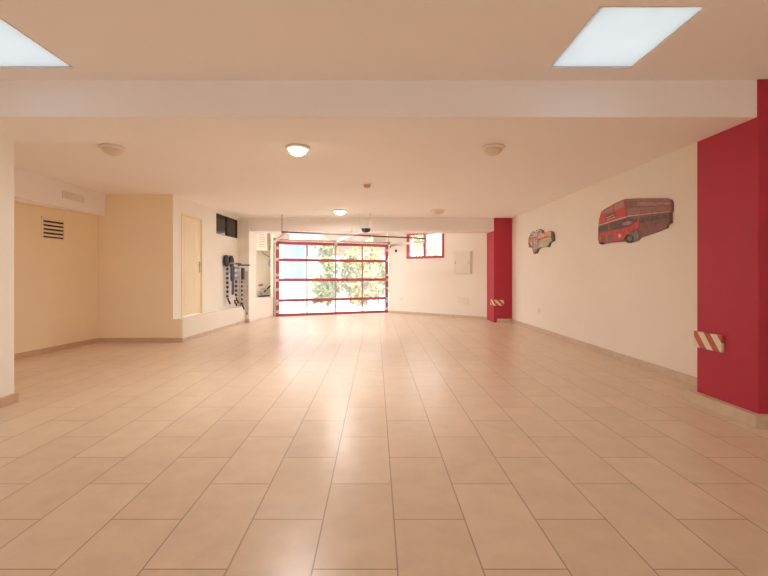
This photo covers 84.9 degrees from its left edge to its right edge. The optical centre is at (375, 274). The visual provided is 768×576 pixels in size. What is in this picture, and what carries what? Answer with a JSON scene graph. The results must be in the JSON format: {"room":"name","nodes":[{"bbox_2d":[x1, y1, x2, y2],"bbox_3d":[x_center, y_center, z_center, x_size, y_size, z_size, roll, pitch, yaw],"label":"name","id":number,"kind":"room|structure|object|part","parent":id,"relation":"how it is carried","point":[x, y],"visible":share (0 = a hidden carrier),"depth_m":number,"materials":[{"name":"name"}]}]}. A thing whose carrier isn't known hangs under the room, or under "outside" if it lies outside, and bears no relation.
{"room":"garage","nodes":[
{"label":"garage","id":0,"kind":"room"},
{"bbox_2d":[0,137,13,396],"bbox_3d":[-3.545,-0.175,-0.115,0.250,2.750,8.170,0,0,0],"label":"wall","id":1,"kind":"structure","parent":0,"point":[6,146],"depth_m":3.89,"materials":[{"name":"beige paint"}]},
{"bbox_2d":[0,393,18,407],"bbox_3d":[-3.530,1.157,-0.107,0.280,0.085,8.186,0,0,0],"label":"baseboard","id":2,"kind":"structure","parent":1,"relation":"attached to","point":[9,399],"depth_m":3.88,"materials":[{"name":"tile"}]},
{"bbox_2d":[14,201,97,353],"bbox_3d":[-5.247,-0.145,5.776,0.200,2.690,3.612,0,0,6],"label":"wall","id":3,"kind":"structure","parent":0,"point":[56,281],"depth_m":6.57,"materials":[{"name":"yellow paint"}]},
{"bbox_2d":[41,216,68,240],"bbox_3d":[-5.044,-0.728,6.608,0.030,0.345,0.490,0,0,6],"label":"air vent","id":4,"kind":"object","parent":3,"relation":"in","point":[52,228],"visible":1,"depth_m":6.59,"materials":[{"name":"yellow paint"}]},
{"bbox_2d":[14,338,181,359],"bbox_3d":[-4.979,1.160,6.043,1.345,0.080,4.008,0,0,28],"label":"baseboard","id":5,"kind":"structure","parent":3,"relation":"attached to","point":[95,340],"depth_m":7.41,"materials":[{"name":"tile"}]},
{"bbox_2d":[98,194,181,337],"bbox_3d":[-4.325,-0.145,7.561,1.749,2.690,0.158,0,0,0],"label":"wall","id":6,"kind":"structure","parent":0,"point":[135,234],"depth_m":7.49,"materials":[{"name":"yellow paint"}]},
{"bbox_2d":[173,194,237,318],"bbox_3d":[-3.650,-0.145,9.062,0.200,2.690,3.128,0,0,3],"label":"wall","id":7,"kind":"structure","parent":0,"point":[215,246],"depth_m":8.96,"materials":[{"name":"beige paint"}]},
{"bbox_2d":[181,213,202,316],"bbox_3d":[-3.621,-0.184,8.201,0.175,1.938,0.858,0,0,3],"label":"door","id":8,"kind":"structure","parent":7,"relation":"in","point":[191,226],"depth_m":8.19,"materials":[{"name":"beige wood"}]},
{"bbox_3d":[-3.600,-0.210,8.200,0.004,1.580,0.560,0,0,3],"label":"raised panel","id":9,"kind":"part","parent":8,"relation":"part of","materials":[{"name":"beige wood"}]},
{"bbox_2d":[216,213,236,237],"bbox_3d":[-3.540,-1.147,9.935,0.042,0.457,1.267,0,0,3],"label":"window","id":10,"kind":"structure","parent":7,"relation":"in","point":[226,226],"depth_m":9.92,"materials":[{"name":"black glass"}]},
{"bbox_2d":[223,255,249,309],"bbox_3d":[-3.273,0.190,9.929,0.484,1.311,0.651,0,0,3],"label":"carrier","id":11,"kind":"object","parent":7,"relation":"hanging from","point":[227,260],"visible":1,"depth_m":9.93,"materials":[{"name":"metal"}]},
{"bbox_3d":[-3.378,0.067,9.934,0.242,0.726,0.040,0,0,-3],"label":"tube frame","id":12,"kind":"part","parent":11,"relation":"part of","materials":[{"name":"metal"}]},
{"bbox_3d":[-3.371,0.167,10.164,0.217,0.926,0.032,0,0,3],"label":"tube frame","id":13,"kind":"part","parent":11,"relation":"part of","materials":[{"name":"metal"}]},
{"bbox_2d":[256,233,270,297],"bbox_3d":[-3.512,-0.145,12.520,0.200,2.690,1.917,0,0,23],"label":"wall niche","id":14,"kind":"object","parent":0,"point":[263,271],"visible":0.07,"depth_m":12.59,"materials":[{"name":"beige paint"}]},
{"bbox_2d":[256,233,269,256],"bbox_3d":[-3.385,-0.918,12.478,0.470,0.764,0.677,0,0,0],"label":"wall heater","id":15,"kind":"object","parent":14,"relation":"attached to","point":[262,239],"visible":0.79,"depth_m":12.15,"materials":[{"name":"white plastic"}]},
{"bbox_2d":[256,297,273,319],"bbox_3d":[-3.288,0.925,11.771,0.450,0.550,0.973,0,0,17],"label":"wall","id":16,"kind":"structure","parent":0,"point":[264,305],"depth_m":11.64,"materials":[{"name":"beige paint"}]},
{"bbox_2d":[258,284,270,296],"bbox_3d":[-3.211,0.435,12.391,0.160,0.395,0.724,0,0,19],"label":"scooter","id":17,"kind":"object","parent":16,"relation":"on","point":[267,291],"visible":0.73,"depth_m":12.30,"materials":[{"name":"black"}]},
{"bbox_2d":[271,233,282,315],"bbox_3d":[-2.987,-0.145,12.695,0.145,2.690,1.010,0,0,0],"label":"door frame","id":18,"kind":"structure","parent":16,"relation":"attached to","point":[273,235],"depth_m":12.69,"materials":[{"name":"beige paint"}]},
{"bbox_2d":[276,233,387,243],"bbox_3d":[-1.298,-1.240,12.902,3.532,0.500,0.180,0,0,-22],"label":"wall","id":19,"kind":"structure","parent":0,"point":[373,239],"depth_m":13.16,"materials":[{"name":"beige paint"}]},
{"bbox_2d":[273,238,389,244],"bbox_3d":[-1.252,-1.022,12.727,3.634,0.110,0.110,0,0,-22],"label":"shaft","id":20,"kind":"object","parent":19,"relation":"attached to","point":[388,242],"visible":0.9,"depth_m":12.73,"materials":[{"name":"metal"}]},
{"bbox_2d":[276,241,387,316],"bbox_3d":[-1.254,0.080,12.791,3.532,2.240,0.080,0,0,-22],"label":"door","id":21,"kind":"structure","parent":19,"relation":"in","point":[335,244],"depth_m":12.75,"materials":[{"name":"red metal"}]},
{"bbox_3d":[-1.260,-0.935,12.805,3.334,0.090,0.050,0,0,-22],"label":"rail","id":22,"kind":"part","parent":21,"relation":"part of","materials":[{"name":"red metal"}]},
{"bbox_3d":[-1.260,-0.440,12.805,3.334,0.080,0.050,0,0,-22],"label":"rail","id":23,"kind":"part","parent":21,"relation":"part of","materials":[{"name":"red metal"}]},
{"bbox_3d":[-1.260,0.145,12.805,3.334,0.080,0.050,0,0,-22],"label":"rail","id":24,"kind":"part","parent":21,"relation":"part of","materials":[{"name":"red metal"}]},
{"bbox_3d":[-1.260,0.740,12.805,3.334,0.080,0.050,0,0,-22],"label":"rail","id":25,"kind":"part","parent":21,"relation":"part of","materials":[{"name":"red metal"}]},
{"bbox_3d":[-1.260,1.163,12.805,3.334,0.075,0.050,0,0,-22],"label":"rail","id":26,"kind":"part","parent":21,"relation":"part of","materials":[{"name":"red metal"}]},
{"bbox_2d":[249,218,493,232],"bbox_3d":[-0.089,-1.288,10.930,7.322,0.345,0.640,0,0,0],"label":"beam","id":27,"kind":"structure","parent":0,"point":[256,225],"depth_m":10.61,"materials":[{"name":"paint"}]},
{"bbox_2d":[0,80,756,141],"bbox_3d":[-0.914,-1.413,3.655,8.972,0.314,0.630,0,0,0],"label":"beam","id":28,"kind":"structure","parent":0,"point":[30,110],"depth_m":3.34,"materials":[{"name":"paint"}]},
{"bbox_2d":[0,313,767,575],"bbox_3d":[-0.850,1.250,4.650,9.100,0.100,17.700,0,0,0],"label":"floor","id":29,"kind":"structure","parent":0,"point":[363,444],"depth_m":2.72,"materials":[{"name":"tile"}]},
{"bbox_2d":[176,306,244,337],"bbox_3d":[-3.471,0.993,9.041,0.200,0.414,3.102,0,0,3],"label":"plinth","id":30,"kind":"object","parent":29,"relation":"on","point":[195,324],"visible":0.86,"depth_m":8.61,"materials":[{"name":"beige paint"}]},
{"bbox_2d":[182,320,244,342],"bbox_3d":[-3.367,1.165,9.012,0.028,0.070,3.099,0,0,3],"label":"baseboard","id":31,"kind":"structure","parent":30,"relation":"attached to","point":[185,339],"depth_m":8.57,"materials":[{"name":"tile"}]},
{"bbox_2d":[238,218,255,321],"bbox_3d":[-3.478,-0.120,10.925,0.545,2.640,0.650,0,0,0],"label":"pier","id":32,"kind":"object","parent":29,"relation":"on","point":[246,238],"visible":0.4,"depth_m":10.64,"materials":[{"name":"beige paint"}]},
{"bbox_2d":[239,271,248,314],"bbox_3d":[-3.335,0.450,10.580,0.240,1.100,0.040,0,0,0],"label":"panel","id":33,"kind":"object","parent":32,"relation":"attached to","point":[246,280],"visible":0.72,"depth_m":10.58,"materials":[{"name":"metal"}]},
{"bbox_2d":[0,0,767,217],"bbox_3d":[-0.850,-1.520,4.900,9.100,0.160,18.200,0,0,0],"label":"ceiling","id":34,"kind":"structure","parent":0,"point":[100,39],"depth_m":3.11,"materials":[{"name":"paint"}]},
{"bbox_2d":[0,17,73,68],"bbox_3d":[-2.580,-1.583,2.783,0.640,0.074,0.725,0,0,0],"label":"ceiling light","id":35,"kind":"object","parent":34,"relation":"attached to","point":[18,50],"depth_m":2.95,"materials":[{"name":"white plastic"}]},
{"bbox_2d":[14,167,105,215],"bbox_3d":[-5.160,-1.258,5.735,0.680,0.425,3.530,0,0,0],"label":"bulkhead","id":36,"kind":"object","parent":34,"relation":"attached to","point":[32,188],"visible":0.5,"depth_m":6.30,"materials":[{"name":"paint"}]},
{"bbox_2d":[62,190,83,202],"bbox_3d":[-4.814,-1.245,6.685,0.016,0.120,0.470,0,0,0],"label":"grille","id":37,"kind":"object","parent":36,"relation":"attached to","point":[63,191],"visible":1,"depth_m":6.66,"materials":[{"name":"white metal"}]},
{"bbox_2d":[98,143,126,155],"bbox_3d":[-2.960,-1.390,4.720,0.274,0.100,0.274,0,0,0],"label":"ceiling light","id":38,"kind":"object","parent":34,"relation":"attached to","point":[109,149],"visible":1,"depth_m":4.65,"materials":[{"name":"white glass"}]},
{"bbox_2d":[273,214,284,315],"bbox_3d":[-2.538,-0.130,10.886,0.056,2.620,2.617,0,0,-19],"label":"door track","id":39,"kind":"object","parent":34,"relation":"attached to","point":[283,234],"visible":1,"depth_m":12.07,"materials":[{"name":"metal"}]},
{"bbox_2d":[281,231,425,238],"bbox_3d":[-0.453,-0.955,10.104,3.566,0.104,0.086,0,0,-15],"label":"tube","id":40,"kind":"object","parent":39,"relation":"attached to","point":[281,231],"visible":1,"depth_m":10.06,"materials":[{"name":"grey metal"}]},
{"bbox_2d":[285,143,309,155],"bbox_3d":[-0.880,-1.390,4.720,0.274,0.100,0.274,0,0,0],"label":"ceiling light","id":41,"kind":"object","parent":34,"relation":"attached to","point":[296,149],"visible":1,"depth_m":4.64,"materials":[{"name":"white glass"}]},
{"bbox_2d":[333,209,346,214],"bbox_3d":[-0.800,-1.390,9.350,0.324,0.100,0.324,0,0,0],"label":"ceiling light","id":42,"kind":"object","parent":34,"relation":"attached to","point":[337,211],"visible":1,"depth_m":9.25,"materials":[{"name":"white glass"}]},
{"bbox_2d":[336,214,370,242],"bbox_3d":[-0.796,-1.204,11.242,0.361,0.473,3.123,0,0,-21],"label":"garage door opener","id":43,"kind":"object","parent":34,"relation":"hanging from","point":[365,230],"visible":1,"depth_m":10.01,"materials":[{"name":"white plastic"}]},
{"bbox_3d":[-0.715,-1.030,11.177,0.050,0.075,2.579,0,0,-18],"label":"rail","id":44,"kind":"part","parent":43,"relation":"part of","materials":[{"name":"metal"}]},
{"bbox_2d":[362,183,371,187],"bbox_3d":[-0.140,-1.407,6.620,0.156,0.066,0.156,0,0,0],"label":"smoke detector","id":45,"kind":"object","parent":34,"relation":"attached to","point":[366,185],"visible":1,"depth_m":6.58,"materials":[{"name":"white paint"}]},
{"bbox_2d":[390,240,425,247],"bbox_3d":[0.833,-0.130,12.032,0.042,2.620,2.979,0,0,-16],"label":"door track","id":46,"kind":"object","parent":34,"relation":"attached to","point":[419,241],"visible":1,"depth_m":11.71,"materials":[{"name":"metal"}]},
{"bbox_2d":[431,209,444,214],"bbox_3d":[1.380,-1.390,9.350,0.324,0.100,0.324,0,0,0],"label":"ceiling light","id":47,"kind":"object","parent":34,"relation":"attached to","point":[435,211],"visible":1,"depth_m":9.26,"materials":[{"name":"white glass"}]},
{"bbox_2d":[481,144,504,155],"bbox_3d":[1.315,-1.390,4.720,0.264,0.100,0.264,0,0,0],"label":"ceiling light","id":48,"kind":"object","parent":34,"relation":"attached to","point":[490,149],"visible":1,"depth_m":4.65,"materials":[{"name":"white glass"}]},
{"bbox_2d":[548,6,706,68],"bbox_3d":[1.600,-1.583,2.783,0.620,0.074,0.725,0,0,0],"label":"ceiling light","id":49,"kind":"object","parent":34,"relation":"attached to","point":[613,37],"depth_m":2.71,"materials":[{"name":"white plastic"}]},
{"bbox_2d":[389,233,486,316],"bbox_3d":[2.000,-0.145,12.200,3.996,2.690,0.180,0,0,39],"label":"wall","id":50,"kind":"structure","parent":0,"point":[425,285],"depth_m":12.17,"materials":[{"name":"beige paint"}]},
{"bbox_2d":[406,233,443,258],"bbox_3d":[1.474,-0.877,12.554,1.311,0.765,0.100,0,0,39],"label":"window","id":51,"kind":"structure","parent":50,"relation":"in","point":[408,246],"depth_m":12.54,"materials":[{"name":"red metal"}]},
{"bbox_2d":[388,310,486,319],"bbox_3d":[1.941,1.163,12.128,3.996,0.075,0.025,0,0,39],"label":"baseboard","id":52,"kind":"structure","parent":50,"relation":"attached to","point":[389,311],"depth_m":12.19,"materials":[{"name":"tile"}]},
{"bbox_2d":[454,251,471,273],"bbox_3d":[2.409,-0.344,11.704,0.560,0.640,0.070,0,0,39],"label":"box","id":53,"kind":"object","parent":50,"relation":"attached to","point":[462,260],"visible":1,"depth_m":11.68,"materials":[{"name":"white paint"}]},
{"bbox_2d":[458,297,468,304],"bbox_3d":[2.439,0.725,11.712,0.330,0.200,0.018,0,0,39],"label":"junction cover","id":54,"kind":"object","parent":50,"relation":"attached to","point":[461,300],"visible":1,"depth_m":11.70,"materials":[{"name":"white paint"}]},
{"bbox_3d":[2.436,0.725,11.707,0.280,0.150,0.006,0,0,39],"label":"lid","id":55,"kind":"part","parent":54,"relation":"part of","materials":[{"name":"white paint"}]},
{"bbox_2d":[487,218,511,322],"bbox_3d":[3.221,-0.125,10.970,0.487,2.650,0.740,0,0,0],"label":"pillar","id":56,"kind":"structure","parent":0,"point":[499,241],"depth_m":10.60,"materials":[{"name":"paint"}]},
{"bbox_2d":[490,299,503,305],"bbox_3d":[3.094,0.700,10.730,0.263,0.140,0.300,0,0,0],"label":"board","id":57,"kind":"object","parent":56,"relation":"attached to","point":[492,302],"visible":1,"depth_m":10.58,"materials":[{"name":"plastic"}]},
{"bbox_2d":[497,319,511,322],"bbox_3d":[3.232,1.151,10.720,0.365,0.098,0.360,0,0,0],"label":"baseboard","id":58,"kind":"structure","parent":56,"relation":"attached to","point":[498,320],"depth_m":10.54,"materials":[{"name":"tile"}]},
{"bbox_2d":[512,142,696,376],"bbox_3d":[3.582,-0.185,3.386,0.200,2.770,15.170,0,0,0],"label":"wall","id":59,"kind":"structure","parent":0,"point":[638,299],"depth_m":5.95,"materials":[{"name":"beige paint"}]},
{"bbox_2d":[528,229,554,253],"bbox_3d":[3.430,-0.709,8.748,0.039,0.509,1.322,0,0,0],"label":"picture","id":60,"kind":"object","parent":59,"relation":"attached to","point":[539,239],"visible":1,"depth_m":8.74},
{"bbox_2d":[532,237,538,252],"bbox_3d":[3.414,-0.647,8.990,0.005,0.330,0.331,0,0,0],"label":"grille","id":61,"kind":"object","parent":60,"relation":"attached to","point":[535,240],"depth_m":8.98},
{"bbox_3d":[3.417,-0.648,8.520,0.005,0.176,0.683,0,0,0],"label":"door panel","id":62,"kind":"part","parent":60,"relation":"part of","materials":[{"name":"beige"}]},
{"bbox_2d":[512,319,696,385],"bbox_3d":[3.480,1.155,3.195,0.026,0.090,14.790,0,0,0],"label":"baseboard","id":63,"kind":"structure","parent":59,"relation":"attached to","point":[671,373],"depth_m":5.88,"materials":[{"name":"tile"}]},
{"bbox_2d":[598,198,673,244],"bbox_3d":[3.452,-0.742,5.702,0.037,0.619,1.614,0,0,0],"label":"picture","id":64,"kind":"object","parent":59,"relation":"attached to","point":[626,220],"visible":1,"depth_m":5.60,"materials":[{"name":"red paper"}]},
{"bbox_3d":[3.446,-0.835,5.333,0.004,0.152,0.838,0,0,0],"label":"advert panel","id":65,"kind":"part","parent":64,"relation":"part of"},
{"bbox_2d":[697,79,767,413],"bbox_3d":[3.261,-0.185,3.646,0.462,2.770,0.642,0,0,0],"label":"pillar","id":66,"kind":"structure","parent":0,"point":[732,163],"depth_m":3.53,"materials":[{"name":"paint"}]},
{"bbox_2d":[694,331,723,352],"bbox_3d":[3.018,0.602,3.812,0.026,0.147,0.315,0,0,0],"label":"board","id":67,"kind":"object","parent":66,"relation":"attached to","point":[714,342],"visible":1,"depth_m":3.78,"materials":[{"name":"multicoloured plastic"}]},
{"bbox_2d":[684,389,767,427],"bbox_3d":[3.221,1.150,3.667,0.502,0.100,0.775,0,0,0],"label":"baseboard","id":68,"kind":"structure","parent":66,"relation":"attached to","point":[753,419],"depth_m":3.55,"materials":[{"name":"tile"}]},
{"label":"outside","id":69,"kind":"structure","parent":0,"visible":0},
{"bbox_2d":[282,299,388,313],"bbox_3d":[0.000,1.360,36.450,80.000,0.200,47.100,0,0,0],"label":"driveway","id":70,"kind":"structure","parent":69,"point":[342,305],"depth_m":16.29,"materials":[{"name":"white concrete"}]},
{"bbox_2d":[283,291,295,307],"bbox_3d":[-3.950,0.955,16.724,1.300,0.610,1.049,0,0,0],"label":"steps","id":71,"kind":"structure","parent":70,"relation":"on","point":[286,294],"depth_m":16.61,"materials":[{"name":"white"}]},
{"bbox_2d":[283,238,305,304],"bbox_3d":[-5.150,-0.120,18.450,4.100,2.760,2.500,0,0,0],"label":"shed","id":72,"kind":"object","parent":70,"relation":"on","point":[291,269],"visible":0.06,"depth_m":17.50,"materials":[{"name":"white"}]},
{"bbox_2d":[308,236,340,305],"bbox_3d":[-2.099,-0.154,17.245,1.378,2.889,1.370,0,0,0],"label":"shrub","id":73,"kind":"object","parent":70,"relation":"on","point":[326,289],"visible":0.85,"depth_m":17.07,"materials":[{"name":"green plant"}]},
{"bbox_2d":[289,233,388,255],"bbox_3d":[-2.500,-0.970,25.500,8.000,4.460,3.000,0,0,0],"label":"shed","id":74,"kind":"object","parent":70,"relation":"on","point":[312,251],"visible":0.02,"depth_m":24.00,"materials":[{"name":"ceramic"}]},
{"bbox_2d":[308,256,388,298],"bbox_3d":[0.000,0.130,22.150,28.000,2.260,0.300,0,0,0],"label":"wall","id":75,"kind":"structure","parent":70,"relation":"on","point":[312,268],"depth_m":22.00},
{"bbox_2d":[336,246,368,302],"bbox_3d":[-1.155,-0.118,18.711,1.578,2.760,1.480,0,0,15],"label":"shrub","id":76,"kind":"object","parent":70,"relation":"on","point":[346,266],"visible":0.51,"depth_m":18.46,"materials":[{"name":"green plant"}]},
{"bbox_3d":[-1.150,0.068,18.700,0.552,2.387,0.100,0,0,0],"label":"stem","id":77,"kind":"part","parent":76,"relation":"part of","materials":[{"name":"green plant"}]},
{"bbox_2d":[347,247,381,304],"bbox_3d":[-0.475,-0.029,17.399,1.523,2.602,1.523,0,0,0],"label":"shrub","id":78,"kind":"object","parent":70,"relation":"on","point":[373,254],"visible":0.8,"depth_m":17.10,"materials":[{"name":"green plant"}]},
{"bbox_2d":[363,239,388,302],"bbox_3d":[0.053,-0.244,18.910,1.352,3.012,1.588,0,0,0],"label":"shrub","id":79,"kind":"object","parent":70,"relation":"on","point":[380,265],"visible":0.24,"depth_m":18.76,"materials":[{"name":"green plant"}]},
{"bbox_2d":[411,235,440,255],"bbox_3d":[2.003,-0.437,18.613,1.826,3.397,1.427,0,0,0],"label":"shrub","id":80,"kind":"object","parent":70,"relation":"on","point":[415,246],"visible":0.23,"depth_m":18.45,"materials":[{"name":"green plant"}]},
{"bbox_3d":[2.100,-0.212,18.500,0.696,2.946,0.100,0,0,0],"label":"stem","id":81,"kind":"part","parent":80,"relation":"part of","materials":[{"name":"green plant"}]}
]}

